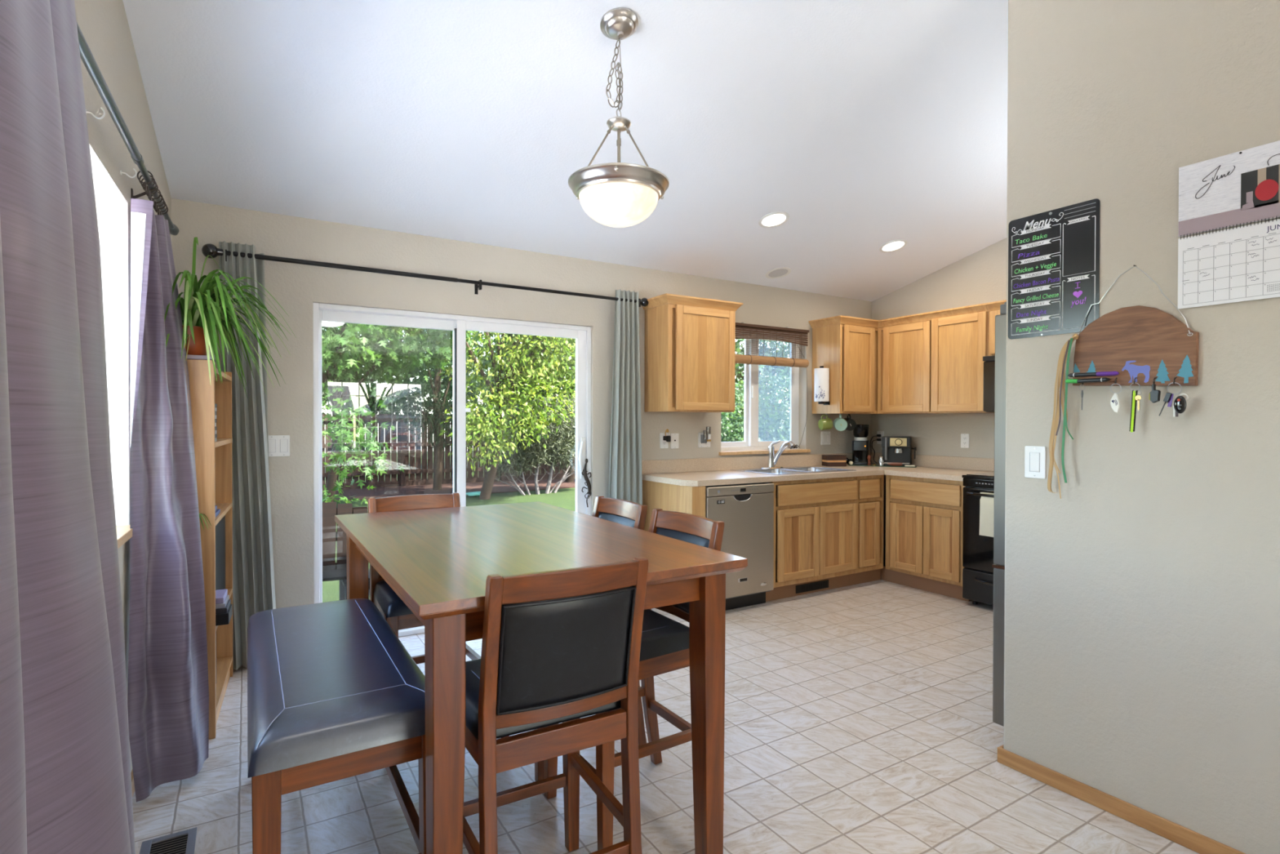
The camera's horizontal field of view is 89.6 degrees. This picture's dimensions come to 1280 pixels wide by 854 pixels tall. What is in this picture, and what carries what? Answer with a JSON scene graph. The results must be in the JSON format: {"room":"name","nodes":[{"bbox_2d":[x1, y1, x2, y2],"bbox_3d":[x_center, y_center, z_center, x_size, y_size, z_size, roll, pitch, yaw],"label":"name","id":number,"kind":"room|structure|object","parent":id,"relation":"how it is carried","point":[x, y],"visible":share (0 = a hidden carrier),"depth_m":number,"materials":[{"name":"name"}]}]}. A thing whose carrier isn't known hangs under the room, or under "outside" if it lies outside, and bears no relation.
{"room":"kitchen","nodes":[
{"label":"kitchen","id":0,"kind":"room"},
{"bbox_2d":[74,0,171,772],"bbox_3d":[-0.271,-0.462,-0.530,0.150,3.532,8.692,0,1,-30],"label":"wall","id":1,"kind":"structure","parent":0,"point":[104,24],"depth_m":2.16,"materials":[{"name":"beige paint"}]},
{"bbox_2d":[88,142,132,548],"bbox_3d":[-1.359,-0.199,1.391,0.211,1.160,1.975,0,1,-31],"label":"window","id":2,"kind":"structure","parent":1,"relation":"in","point":[112,206],"depth_m":2.24,"materials":[{"name":"glass"}]},
{"bbox_2d":[76,22,178,235],"bbox_3d":[-1.365,-0.834,1.591,0.081,0.107,3.051,0,1,-30],"label":"curtain rod","id":3,"kind":"object","parent":1,"relation":"attached to","point":[86,56],"visible":0.81,"depth_m":1.78,"materials":[{"name":"grey metal"}]},
{"bbox_2d":[0,0,135,853],"bbox_3d":[-0.835,0.220,0.945,0.196,2.115,0.821,0,1,-31],"label":"window curtain","id":4,"kind":"object","parent":3,"relation":"hanging from","point":[65,777],"visible":1,"depth_m":0.93,"materials":[{"name":"fabric"}]},
{"bbox_2d":[153,198,165,215],"bbox_3d":[-1.859,-0.852,2.489,0.046,0.069,0.012,0,1,-31],"label":"curtain ring","id":5,"kind":"object","parent":3,"relation":"hanging from","point":[158,213],"visible":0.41,"depth_m":2.49,"materials":[{"name":"brown metal"}]},
{"bbox_2d":[127,198,208,801],"bbox_3d":[-1.751,0.216,2.420,0.221,2.096,0.481,0,1,-31],"label":"window curtain","id":6,"kind":"object","parent":5,"relation":"hanging from","point":[168,687],"visible":0.98,"depth_m":2.31,"materials":[{"name":"purple fabric"}]},
{"bbox_2d":[322,450,575,602],"bbox_3d":[-5.682,1.409,18.911,38.000,0.050,29.820,0,1,-31],"label":"lawn","id":7,"kind":"structure","parent":0,"point":[565,498],"depth_m":12.70,"materials":[{"name":"green plant"}]},
{"bbox_2d":[321,323,453,476],"bbox_3d":[-8.242,-2.365,18.019,6.247,7.526,3.910,0,1,-29],"label":"tree","id":8,"kind":"object","parent":7,"relation":"on","point":[370,404],"visible":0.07,"depth_m":18.10,"materials":[{"name":"green plant"}]},
{"bbox_2d":[321,320,482,505],"bbox_3d":[-4.298,-1.335,10.007,4.726,5.656,4.648,0,0,15],"label":"maple tree","id":9,"kind":"object","parent":7,"relation":"on","point":[373,354],"visible":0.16,"depth_m":9.39,"materials":[{"name":"green plant"}]},
{"bbox_2d":[322,478,575,500],"bbox_3d":[-3.591,1.409,15.103,9.454,0.019,2.586,0,1,-31],"label":"mulch bed","id":10,"kind":"object","parent":7,"relation":"on","point":[498,487],"visible":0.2,"depth_m":14.49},
{"bbox_2d":[375,327,501,490],"bbox_3d":[-4.341,-0.683,14.019,2.229,4.233,2.792,0,0,18],"label":"tree","id":11,"kind":"object","parent":10,"relation":"on","point":[437,416],"visible":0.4,"depth_m":13.97,"materials":[{"name":"green plant"}]},
{"bbox_2d":[478,333,575,482],"bbox_3d":[-1.650,-1.431,15.960,3.058,5.716,4.911,1,1,42],"label":"shade tree","id":12,"kind":"object","parent":10,"relation":"on","point":[571,478],"visible":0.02,"depth_m":15.46,"materials":[{"name":"green plant"}]},
{"bbox_2d":[412,330,561,447],"bbox_3d":[-4.047,-2.532,20.804,6.604,7.842,4.027,0,1,-35],"label":"tree","id":13,"kind":"object","parent":7,"relation":"on","point":[491,335],"visible":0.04,"depth_m":20.22,"materials":[{"name":"green plant"}]},
{"bbox_2d":[417,328,575,499],"bbox_3d":[-2.494,-1.222,12.000,4.371,5.402,2.832,0,1,-38],"label":"tree","id":14,"kind":"object","parent":7,"relation":"on","point":[508,388],"visible":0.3,"depth_m":11.74,"materials":[{"name":"green plant"}]},
{"bbox_2d":[479,391,575,495],"bbox_3d":[-2.052,0.275,13.918,2.987,2.342,2.110,0,1,-27],"label":"shrub","id":15,"kind":"object","parent":7,"relation":"on","point":[566,445],"visible":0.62,"depth_m":13.55,"materials":[{"name":"green plant"}]},
{"bbox_2d":[322,413,765,490],"bbox_3d":[-4.890,0.546,15.718,22.030,1.732,0.118,0,1,-31],"label":"fence","id":16,"kind":"object","parent":7,"relation":"on","point":[418,471],"visible":0.12,"depth_m":15.33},
{"bbox_2d":[720,368,790,441],"bbox_3d":[1.743,0.268,9.809,2.722,2.416,2.027,0,1,-29],"label":"outdoor view","id":17,"kind":"object","parent":7,"relation":"on","point":[772,430],"visible":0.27,"depth_m":9.41,"materials":[{"name":"green plant"}]},
{"bbox_2d":[721,338,790,439],"bbox_3d":[2.835,-0.366,13.004,4.291,3.629,2.596,0,1,-21],"label":"bush","id":18,"kind":"object","parent":7,"relation":"on","point":[740,367],"visible":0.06,"depth_m":12.15,"materials":[{"name":"green plant"}]},
{"bbox_3d":[-1.565,1.482,4.875,3.600,0.050,1.570,0,1,-31],"label":"patio slab","id":19,"kind":"object","parent":7,"relation":"on","visible":0},
{"bbox_2d":[322,502,369,599],"bbox_3d":[-2.384,1.038,4.903,0.800,0.835,1.000,0,1,-23],"label":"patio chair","id":20,"kind":"object","parent":19,"relation":"on","point":[331,570],"visible":0.15,"depth_m":5.15,"materials":[{"name":"black"}]},
{"bbox_2d":[339,568,369,599],"bbox_3d":[-2.112,1.312,5.117,0.480,0.285,0.415,0,1,-31],"label":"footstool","id":21,"kind":"object","parent":19,"relation":"on","point":[343,583],"visible":0.23,"depth_m":5.13,"materials":[{"name":"grey"}]},
{"bbox_2d":[171,198,871,608],"bbox_3d":[-0.197,0.011,4.689,5.750,2.500,0.140,0,1,-31],"label":"wall","id":22,"kind":"structure","parent":0,"point":[295,287],"depth_m":3.91,"materials":[{"name":"beige paint"}]},
{"bbox_2d":[268,435,289,456],"bbox_3d":[-1.976,0.103,3.517,0.115,0.115,0.008,0,1,-31],"label":"light switch","id":23,"kind":"object","parent":22,"relation":"attached to","point":[278,445],"visible":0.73,"depth_m":3.52,"materials":[{"name":"white plastic"}]},
{"bbox_2d":[201,243,648,306],"bbox_3d":[-1.093,-0.888,3.981,2.671,0.097,0.122,0,1,-31],"label":"curtain rod","id":24,"kind":"object","parent":22,"relation":"attached to","point":[208,249],"visible":0.95,"depth_m":3.73,"materials":[{"name":"black metal"}]},
{"bbox_2d":[218,240,275,670],"bbox_3d":[-2.048,0.149,3.384,0.266,2.209,0.097,0,1,-31],"label":"drape","id":25,"kind":"object","parent":24,"relation":"hanging from","point":[253,572],"visible":0.7,"depth_m":3.38,"materials":[{"name":"fabric"}]},
{"bbox_2d":[608,288,642,504],"bbox_3d":[-0.101,0.141,4.563,0.294,2.213,0.080,0,1,-31],"label":"drape","id":26,"kind":"object","parent":24,"relation":"hanging from","point":[625,476],"visible":0.62,"depth_m":4.55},
{"bbox_2d":[313,302,591,636],"bbox_3d":[-1.110,0.280,4.118,1.755,1.967,0.164,0,1,-31],"label":"door","id":27,"kind":"structure","parent":22,"relation":"in","point":[459,324],"depth_m":4.08,"materials":[{"name":"white plastic"}]},
{"bbox_2d":[582,458,591,506],"bbox_3d":[-0.373,0.392,4.508,0.075,0.342,0.036,0,1,-31],"label":"ornament","id":28,"kind":"object","parent":27,"relation":"hanging from","point":[586,478],"visible":1,"depth_m":4.50,"materials":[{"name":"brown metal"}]},
{"bbox_2d":[660,432,668,448],"bbox_3d":[0.182,0.102,4.835,0.072,0.116,0.008,0,1,-31],"label":"wall outlet","id":29,"kind":"object","parent":22,"relation":"attached to","point":[664,444],"visible":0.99,"depth_m":4.83,"materials":[{"name":"white plastic"}]},
{"bbox_2d":[671,433,679,448],"bbox_3d":[0.264,0.106,4.884,0.072,0.116,0.008,0,1,-31],"label":"wall jack","id":30,"kind":"object","parent":22,"relation":"attached to","point":[674,437],"visible":1,"depth_m":4.88,"materials":[{"name":"white plastic"}]},
{"bbox_2d":[641,293,742,412],"bbox_3d":[0.379,-0.514,4.743,0.682,0.806,0.356,0,1,-31],"label":"upper cabinet","id":31,"kind":"object","parent":22,"relation":"attached to","point":[690,341],"visible":1,"depth_m":4.60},
{"bbox_2d":[700,426,711,443],"bbox_3d":[0.515,0.061,5.001,0.071,0.127,0.056,0,1,-31],"label":"night light","id":32,"kind":"object","parent":22,"relation":"attached to","point":[706,435],"visible":1,"depth_m":4.98,"materials":[{"name":"grey plastic"}]},
{"bbox_2d":[718,328,810,455],"bbox_3d":[1.020,-0.303,5.409,0.990,1.050,0.165,0,1,-31],"label":"window","id":33,"kind":"structure","parent":22,"relation":"in","point":[750,445],"depth_m":5.43,"materials":[{"name":"white plastic"}]},
{"bbox_2d":[735,322,808,448],"bbox_3d":[1.070,-0.331,5.333,0.917,1.028,0.099,0,1,-31],"label":"bamboo blind","id":34,"kind":"object","parent":33,"relation":"attached to","point":[740,358],"visible":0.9,"depth_m":5.31,"materials":[{"name":"brown wood"}]},
{"bbox_2d":[641,452,994,474],"bbox_3d":[1.421,0.297,4.831,2.555,0.101,1.308,0,1,-31],"label":"backsplash","id":35,"kind":"structure","parent":22,"relation":"attached to","point":[675,465],"depth_m":5.21,"materials":[{"name":"laminate"}]},
{"bbox_2d":[821,431,830,444],"bbox_3d":[1.652,0.098,5.732,0.117,0.118,0.008,0,1,-31],"label":"light switch","id":36,"kind":"object","parent":22,"relation":"attached to","point":[825,435],"visible":1,"depth_m":5.73,"materials":[{"name":"white plastic"}]},
{"bbox_2d":[808,315,878,414],"bbox_3d":[1.912,-0.519,5.679,0.825,0.806,0.356,0,1,-31],"label":"upper cabinet","id":37,"kind":"object","parent":22,"relation":"attached to","point":[846,345],"visible":0.83,"depth_m":5.47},
{"bbox_2d":[813,365,830,404],"bbox_3d":[1.540,-0.351,5.459,0.129,0.327,0.121,0,1,-31],"label":"paper towel holder","id":38,"kind":"object","parent":37,"relation":"attached to","point":[821,380],"visible":1,"depth_m":5.41,"materials":[{"name":"white"}]},
{"bbox_2d":[122,0,1008,301],"bbox_3d":[2.026,-1.703,0.943,5.950,1.207,8.825,0,1,-31],"label":"ceiling","id":39,"kind":"structure","parent":0,"point":[870,124],"depth_m":3.05,"materials":[{"name":"white paint"}]},
{"bbox_2d":[568,7,669,227],"bbox_3d":[-0.083,-1.192,2.522,0.397,0.804,0.396,0,0,16],"label":"pendant lamp","id":40,"kind":"object","parent":39,"relation":"hanging from","point":[618,194],"visible":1,"depth_m":2.44,"materials":[{"name":"glass"}]},
{"bbox_2d":[758,211,789,227],"bbox_3d":[0.880,-1.361,4.239,0.202,0.051,0.197,0,1,-31],"label":"recessed light","id":41,"kind":"object","parent":39,"relation":"in","point":[772,220],"visible":1,"depth_m":4.24,"materials":[{"name":"white paint"}]},
{"bbox_2d":[765,266,791,278],"bbox_3d":[1.096,-1.220,5.109,0.202,0.051,0.197,0,1,-31],"label":"recessed light","id":42,"kind":"object","parent":39,"relation":"in","point":[777,273],"visible":1,"depth_m":5.11,"materials":[{"name":"white paint"}]},
{"bbox_2d":[879,239,907,252],"bbox_3d":[1.912,-1.365,4.867,0.202,0.051,0.197,0,1,-31],"label":"recessed light","id":43,"kind":"object","parent":39,"relation":"in","point":[892,246],"visible":1,"depth_m":4.86,"materials":[{"name":"white paint"}]},
{"bbox_2d":[132,563,1199,853],"bbox_3d":[2.021,1.345,0.968,5.950,0.100,8.825,0,1,-31],"label":"floor","id":44,"kind":"structure","parent":0,"point":[859,717],"depth_m":2.37,"materials":[{"name":"tile"}]},
{"bbox_2d":[139,826,197,853],"bbox_3d":[-1.395,1.279,1.894,0.140,0.006,0.297,0,1,-31],"label":"floor vent","id":45,"kind":"object","parent":44,"relation":"in","point":[182,842],"visible":1,"depth_m":1.97,"materials":[{"name":"silver metal"}]},
{"bbox_2d":[186,359,233,739],"bbox_3d":[-1.998,0.499,2.916,0.200,1.548,0.740,0,1,-28],"label":"bookcase","id":46,"kind":"object","parent":44,"relation":"on","point":[213,460],"visible":0.47,"depth_m":2.63,"materials":[{"name":"brown wood"}]},
{"bbox_2d":[186,354,216,362],"bbox_3d":[-1.833,-0.282,2.643,0.164,0.017,0.124,0,1,-28],"label":"folded cloth","id":47,"kind":"object","parent":46,"relation":"on","point":[188,356],"visible":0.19,"depth_m":2.60,"materials":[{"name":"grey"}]},
{"bbox_2d":[215,515,225,590],"bbox_3d":[-2.016,0.618,2.953,0.160,0.401,0.420,0,1,-28],"label":"speaker","id":48,"kind":"object","parent":46,"relation":"on","point":[220,526],"visible":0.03,"depth_m":3.00},
{"bbox_2d":[215,604,232,625],"bbox_3d":[-1.835,0.798,2.708,0.195,0.047,0.155,0,1,-28],"label":"book","id":49,"kind":"object","parent":46,"relation":"on","point":[221,619],"visible":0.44,"depth_m":2.68,"materials":[{"name":"black paper"}]},
{"bbox_2d":[215,599,231,613],"bbox_3d":[-1.837,0.763,2.706,0.189,0.021,0.155,0,1,-28],"label":"book","id":50,"kind":"object","parent":49,"relation":"on","point":[219,611],"visible":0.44,"depth_m":2.68,"materials":[{"name":"black paper"}]},
{"bbox_2d":[215,595,229,608],"bbox_3d":[-1.840,0.742,2.705,0.183,0.019,0.155,0,1,-28],"label":"book","id":51,"kind":"object","parent":50,"relation":"on","point":[220,605],"visible":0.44,"depth_m":2.68,"materials":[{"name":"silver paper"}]},
{"bbox_2d":[215,588,227,604],"bbox_3d":[-1.842,0.719,2.703,0.177,0.025,0.155,0,1,-28],"label":"book","id":52,"kind":"object","parent":51,"relation":"on","point":[220,594],"visible":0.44,"depth_m":2.72,"materials":[{"name":"purple paper"}]},
{"bbox_2d":[164,236,295,529],"bbox_3d":[-1.748,-0.184,2.725,0.533,1.186,0.677,0,1,-31],"label":"spider plant","id":53,"kind":"object","parent":46,"relation":"on","point":[205,308],"visible":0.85,"depth_m":2.61,"materials":[{"name":"green plant"}]},
{"bbox_2d":[247,598,426,853],"bbox_3d":[-0.950,0.970,1.969,0.425,0.624,1.155,0,1,-31],"label":"bench","id":54,"kind":"object","parent":44,"relation":"on","point":[334,694],"visible":0.96,"depth_m":1.58,"materials":[{"name":"leather"}]},
{"bbox_2d":[247,598,425,777],"bbox_3d":[-0.949,0.699,1.967,0.425,0.077,1.155,0,1,-31],"label":"cushion","id":55,"kind":"object","parent":54,"relation":"on","point":[326,681],"depth_m":1.65,"materials":[{"name":"leather"}]},
{"bbox_2d":[367,492,480,663],"bbox_3d":[-0.894,0.792,2.716,0.426,0.968,0.505,0,1,-32],"label":"dining chair","id":56,"kind":"object","parent":44,"relation":"on","point":[397,615],"visible":0.23,"depth_m":2.77,"materials":[{"name":"brown wood"}]},
{"bbox_2d":[373,580,413,617],"bbox_3d":[-0.863,0.675,2.667,0.426,0.058,0.391,0,1,-32],"label":"seat cushion","id":57,"kind":"object","parent":56,"relation":"on","point":[388,602],"depth_m":2.46,"materials":[{"name":"black leather"}]},
{"bbox_2d":[334,501,747,853],"bbox_3d":[-0.474,0.823,2.231,0.897,0.915,1.514,0,1,-31],"label":"dining table","id":58,"kind":"object","parent":44,"relation":"on","point":[438,562],"visible":0.87,"depth_m":1.82,"materials":[{"name":"brown wood"}]},
{"bbox_2d":[462,556,648,853],"bbox_3d":[-0.266,0.802,1.676,0.426,0.968,0.505,0,1,-30],"label":"dining chair","id":59,"kind":"object","parent":44,"relation":"on","point":[563,646],"visible":0.88,"depth_m":1.49,"materials":[{"name":"brown wood"}]},
{"bbox_2d":[465,658,620,740],"bbox_3d":[-0.294,0.684,1.724,0.426,0.058,0.391,0,1,-30],"label":"seat cushion","id":60,"kind":"object","parent":59,"relation":"on","point":[473,667],"depth_m":1.56,"materials":[{"name":"black leather"}]},
{"bbox_2d":[501,495,647,781],"bbox_3d":[-0.272,0.794,2.606,0.505,0.968,0.426,0,1,-31],"label":"dining chair","id":61,"kind":"object","parent":44,"relation":"on","point":[627,513],"visible":0.1,"depth_m":2.64,"materials":[{"name":"brown wood"}]},
{"bbox_2d":[543,508,724,849],"bbox_3d":[-0.021,0.798,2.188,0.505,0.968,0.426,0,1,-32],"label":"dining chair","id":62,"kind":"object","parent":44,"relation":"on","point":[664,642],"visible":0.25,"depth_m":2.10,"materials":[{"name":"brown wood"}]},
{"bbox_2d":[639,608,688,661],"bbox_3d":[-0.069,0.681,2.157,0.391,0.058,0.426,0,1,-32],"label":"seat cushion","id":63,"kind":"object","parent":62,"relation":"on","point":[663,637],"depth_m":2.05,"materials":[{"name":"black leather"}]},
{"bbox_2d":[642,480,705,531],"bbox_3d":[0.221,0.825,4.498,0.111,0.876,0.631,0,1,-31],"label":"cabinet end panel","id":64,"kind":"object","parent":44,"relation":"on","point":[665,496],"visible":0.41,"depth_m":4.39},
{"bbox_2d":[705,482,773,610],"bbox_3d":[0.541,0.828,4.660,0.595,0.868,0.604,0,1,-31],"label":"dishwasher","id":65,"kind":"object","parent":44,"relation":"on","point":[746,510],"visible":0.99,"depth_m":4.44,"materials":[{"name":"grey metal"}]},
{"bbox_2d":[765,476,857,601],"bbox_3d":[1.171,0.822,5.069,0.893,0.876,0.620,0,1,-31],"label":"base cabinet","id":66,"kind":"object","parent":44,"relation":"on","point":[815,524],"visible":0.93,"depth_m":4.79,"materials":[{"name":"brown wood"}]},
{"bbox_2d":[795,579,828,593],"bbox_3d":[1.313,1.214,4.902,0.347,0.060,0.008,0,1,-31],"label":"vent","id":67,"kind":"object","parent":66,"relation":"attached to","point":[824,584],"visible":1,"depth_m":4.89,"materials":[{"name":"grey"}]},
{"bbox_2d":[641,452,994,486],"bbox_3d":[1.421,0.316,4.831,2.555,0.139,1.308,0,1,-31],"label":"countertop","id":68,"kind":"structure","parent":66,"relation":"on","point":[698,472],"depth_m":5.00,"materials":[{"name":"laminate"}]},
{"bbox_2d":[760,440,795,468],"bbox_3d":[1.113,0.222,5.217,0.250,0.232,0.198,0,1,-31],"label":"kitchen faucet","id":69,"kind":"object","parent":68,"relation":"on","point":[771,461],"visible":1,"depth_m":5.24,"materials":[{"name":"silver metal"}]},
{"bbox_2d":[729,466,856,497],"bbox_3d":[1.212,0.433,5.103,0.840,0.187,0.538,0,1,-31],"label":"sink","id":70,"kind":"object","parent":68,"relation":"in","point":[796,469],"visible":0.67,"depth_m":5.15,"materials":[{"name":"metal"}]},
{"bbox_2d":[822,454,846,466],"bbox_3d":[1.697,0.293,5.638,0.170,0.096,0.124,0,0,-7],"label":"wooden box","id":71,"kind":"object","parent":68,"relation":"on","point":[827,460],"visible":1,"depth_m":5.58,"materials":[{"name":"brown wood"}]},
{"bbox_2d":[848,463,916,467],"bbox_3d":[2.131,0.338,5.666,0.556,0.007,0.221,0,1,25],"label":"glass tray","id":72,"kind":"object","parent":68,"relation":"on","point":[871,464],"visible":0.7,"depth_m":5.60,"materials":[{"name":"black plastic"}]},
{"bbox_2d":[852,424,869,464],"bbox_3d":[1.976,0.154,5.769,0.144,0.358,0.159,0,1,25],"label":"coffee grinder","id":73,"kind":"object","parent":72,"relation":"on","point":[860,445],"visible":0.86,"depth_m":5.71,"materials":[{"name":"plastic"}]},
{"bbox_2d":[881,435,915,466],"bbox_3d":[2.260,0.209,5.620,0.276,0.252,0.219,0,1,25],"label":"espresso machine","id":74,"kind":"object","parent":72,"relation":"on","point":[898,449],"visible":0.91,"depth_m":5.56,"materials":[{"name":"black plastic"}]},
{"bbox_2d":[848,474,884,585],"bbox_3d":[1.714,0.820,5.401,0.375,0.876,0.620,0,1,-31],"label":"base cabinet","id":75,"kind":"object","parent":44,"relation":"on","point":[870,489],"visible":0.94,"depth_m":5.12,"materials":[{"name":"brown wood"}]},
{"bbox_2d":[880,475,969,601],"bbox_3d":[2.370,0.824,5.104,0.600,0.876,0.760,0,1,-31],"label":"base cabinet","id":76,"kind":"object","parent":44,"relation":"on","point":[924,516],"visible":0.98,"depth_m":4.89,"materials":[{"name":"brown wood"}]},
{"bbox_2d":[961,471,994,605],"bbox_3d":[2.746,0.803,4.429,0.698,0.930,0.762,0,1,-31],"label":"range","id":77,"kind":"object","parent":44,"relation":"on","point":[977,549],"visible":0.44,"depth_m":4.51,"materials":[{"name":"black metal"}]},
{"bbox_2d":[961,471,994,479],"bbox_3d":[2.769,0.350,4.439,0.646,0.025,0.762,0,1,-31],"label":"cooktop","id":78,"kind":"object","parent":77,"relation":"in","point":[983,476],"depth_m":4.53,"materials":[{"name":"black"}]},
{"bbox_2d":[978,492,994,537],"bbox_3d":[2.382,0.597,4.377,0.037,0.292,0.148,0,1,-31],"label":"dish towel","id":79,"kind":"object","parent":77,"relation":"hanging from","point":[986,504],"visible":0.64,"depth_m":4.39,"materials":[{"name":"beige fabric"}]},
{"bbox_2d":[991,302,1006,726],"bbox_3d":[2.012,0.390,2.524,0.878,1.785,0.876,0,1,-31],"label":"refrigerator","id":80,"kind":"object","parent":44,"relation":"on","point":[1001,319],"visible":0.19,"depth_m":2.60,"materials":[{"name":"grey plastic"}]},
{"bbox_2d":[871,238,1006,563],"bbox_3d":[3.140,-0.382,4.600,0.140,3.297,3.485,0,1,-31],"label":"wall","id":81,"kind":"structure","parent":0,"point":[980,277],"depth_m":5.39,"materials":[{"name":"beige paint"}]},
{"bbox_2d":[877,302,994,413],"bbox_3d":[2.438,-0.515,5.269,0.355,0.806,0.982,0,1,-31],"label":"upper cabinet","id":82,"kind":"object","parent":81,"relation":"attached to","point":[929,362],"visible":0.95,"depth_m":5.14,"materials":[{"name":"wood"}]},
{"bbox_2d":[960,433,968,448],"bbox_3d":[2.652,0.113,5.260,0.008,0.116,0.071,0,1,-31],"label":"wall outlet","id":83,"kind":"object","parent":81,"relation":"attached to","point":[964,437],"visible":1,"depth_m":5.26,"materials":[{"name":"white plastic"}]},
{"bbox_2d":[985,299,1006,355],"bbox_3d":[2.894,-0.714,4.521,0.355,0.393,0.763,0,1,-31],"label":"upper cabinet","id":84,"kind":"object","parent":81,"relation":"attached to","point":[993,308],"visible":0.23,"depth_m":4.73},
{"bbox_2d":[982,355,995,412],"bbox_3d":[2.866,-0.312,4.509,0.418,0.409,0.755,0,1,-31],"label":"microwave","id":85,"kind":"object","parent":84,"relation":"attached to","point":[989,361],"visible":0.22,"depth_m":4.70,"materials":[{"name":"black plastic"}]},
{"bbox_2d":[1003,0,1279,853],"bbox_3d":[2.027,-0.359,1.510,0.115,3.299,2.271,0,1,-31],"label":"wall partition","id":86,"kind":"structure","parent":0,"point":[1142,602],"depth_m":2.06,"materials":[{"name":"beige paint"}]},
{"bbox_2d":[1024,445,1045,479],"bbox_3d":[1.441,0.128,2.352,0.008,0.117,0.072,0,1,-31],"label":"light switch","id":87,"kind":"object","parent":86,"relation":"attached to","point":[1034,455],"visible":1,"depth_m":2.35,"materials":[{"name":"white plastic"}]},
{"bbox_2d":[1008,198,1100,339],"bbox_3d":[1.470,-0.551,2.304,0.005,0.446,0.305,0,1,-31],"label":"menu board","id":88,"kind":"object","parent":86,"relation":"attached to","point":[1054,255],"visible":1,"depth_m":2.29,"materials":[{"name":"black"}]},
{"bbox_2d":[997,744,1245,853],"bbox_3d":[2.015,1.262,1.526,0.128,0.057,2.284,0,1,-31],"label":"baseboard","id":89,"kind":"structure","parent":86,"relation":"attached to","point":[1194,841],"depth_m":2.13,"materials":[{"name":"brown wood"}]},
{"bbox_2d":[1072,265,1199,385],"bbox_3d":[1.582,-0.325,2.081,0.048,0.397,0.341,0,1,-31],"label":"key rack","id":90,"kind":"object","parent":86,"relation":"attached to","point":[1146,345],"visible":0.98,"depth_m":2.06,"materials":[{"name":"brown wood"}]},
{"bbox_2d":[1047,333,1078,498],"bbox_3d":[1.468,-0.035,2.244,0.035,0.571,0.095,0,1,-31],"label":"bunch","id":91,"kind":"object","parent":90,"relation":"hanging from","point":[1064,354],"visible":1,"depth_m":2.24,"materials":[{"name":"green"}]},
{"bbox_2d":[1065,377,1110,383],"bbox_3d":[1.500,-0.156,2.163,0.014,0.016,0.133,0,1,-31],"label":"marker","id":92,"kind":"object","parent":90,"relation":"on","point":[1105,379],"visible":1,"depth_m":2.16,"materials":[{"name":"black plastic"}]},
{"bbox_2d":[1067,371,1119,377],"bbox_3d":[1.510,-0.175,2.151,0.014,0.016,0.150,0,1,-31],"label":"marker","id":93,"kind":"object","parent":92,"relation":"on","point":[1100,373],"visible":1,"depth_m":2.14,"materials":[{"name":"black plastic"}]},
{"bbox_2d":[1110,383,1121,412],"bbox_3d":[1.552,-0.095,2.102,0.010,0.095,0.033,0,1,-31],"label":"keychain","id":94,"kind":"object","parent":90,"relation":"hanging from","point":[1114,402],"visible":1,"depth_m":2.10,"materials":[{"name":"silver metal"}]},
{"bbox_2d":[1128,382,1142,432],"bbox_3d":[1.579,-0.062,2.054,0.013,0.159,0.034,0,1,-23],"label":"bundle","id":95,"kind":"object","parent":90,"relation":"hanging from","point":[1135,397],"visible":1,"depth_m":2.06,"materials":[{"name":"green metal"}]},
{"bbox_2d":[1148,383,1160,403],"bbox_3d":[1.608,-0.105,2.013,0.016,0.060,0.026,0,1,-31],"label":"key","id":96,"kind":"object","parent":90,"relation":"hanging from","point":[1154,395],"visible":1,"depth_m":2.01,"materials":[{"name":"black plastic"}]},
{"bbox_2d":[1159,382,1188,416],"bbox_3d":[1.628,-0.084,1.969,0.028,0.105,0.070,0,1,-31],"label":"bundle","id":97,"kind":"object","parent":90,"relation":"hanging from","point":[1180,403],"visible":1,"depth_m":1.96,"materials":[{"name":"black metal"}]},
{"bbox_2d":[1177,140,1279,309],"bbox_3d":[1.737,-0.580,1.858,0.011,0.434,0.300,0,1,-31],"label":"wall calendar","id":98,"kind":"object","parent":86,"relation":"attached to","point":[1240,264],"visible":1,"depth_m":1.88,"materials":[{"name":"grey paper"}]},
{"bbox_2d":[1240,164,1279,210],"bbox_3d":[1.758,-0.677,1.821,0.002,0.107,0.092,0,1,-31],"label":"photo","id":99,"kind":"object","parent":98,"relation":"attached to","point":[1260,183],"depth_m":1.82,"materials":[{"name":"multicoloured"}]},
{"bbox_3d":[1.613,-0.100,5.550,0.025,0.031,0.018,0,1,-31],"label":"hook","id":100,"kind":"object","parent":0,"visible":0},
{"bbox_2d":[817,414,832,430],"bbox_3d":[1.595,-0.040,5.548,0.100,0.135,0.094,0,0,-11],"label":"mug","id":101,"kind":"object","parent":100,"relation":"hanging from","point":[823,424],"visible":1,"depth_m":5.52,"materials":[{"name":"green"}]},
{"bbox_3d":[1.730,-0.100,5.557,0.025,0.031,0.018,0,1,-31],"label":"hook","id":102,"kind":"object","parent":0,"visible":0},
{"bbox_2d":[833,413,847,431],"bbox_3d":[1.728,-0.040,5.560,0.108,0.148,0.101,0,0,8],"label":"mug","id":103,"kind":"object","parent":102,"relation":"hanging from","point":[840,424],"visible":0.98,"depth_m":5.52,"materials":[{"name":"green"}]},
{"bbox_3d":[1.824,-0.101,5.632,0.025,0.031,0.018,0,1,-31],"label":"hook","id":104,"kind":"object","parent":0,"visible":0},
{"bbox_2d":[844,413,856,431],"bbox_3d":[1.823,-0.040,5.636,0.104,0.145,0.101,0,0,-6],"label":"mug","id":105,"kind":"object","parent":104,"relation":"hanging from","point":[851,424],"visible":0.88,"depth_m":5.59,"materials":[{"name":"black"}]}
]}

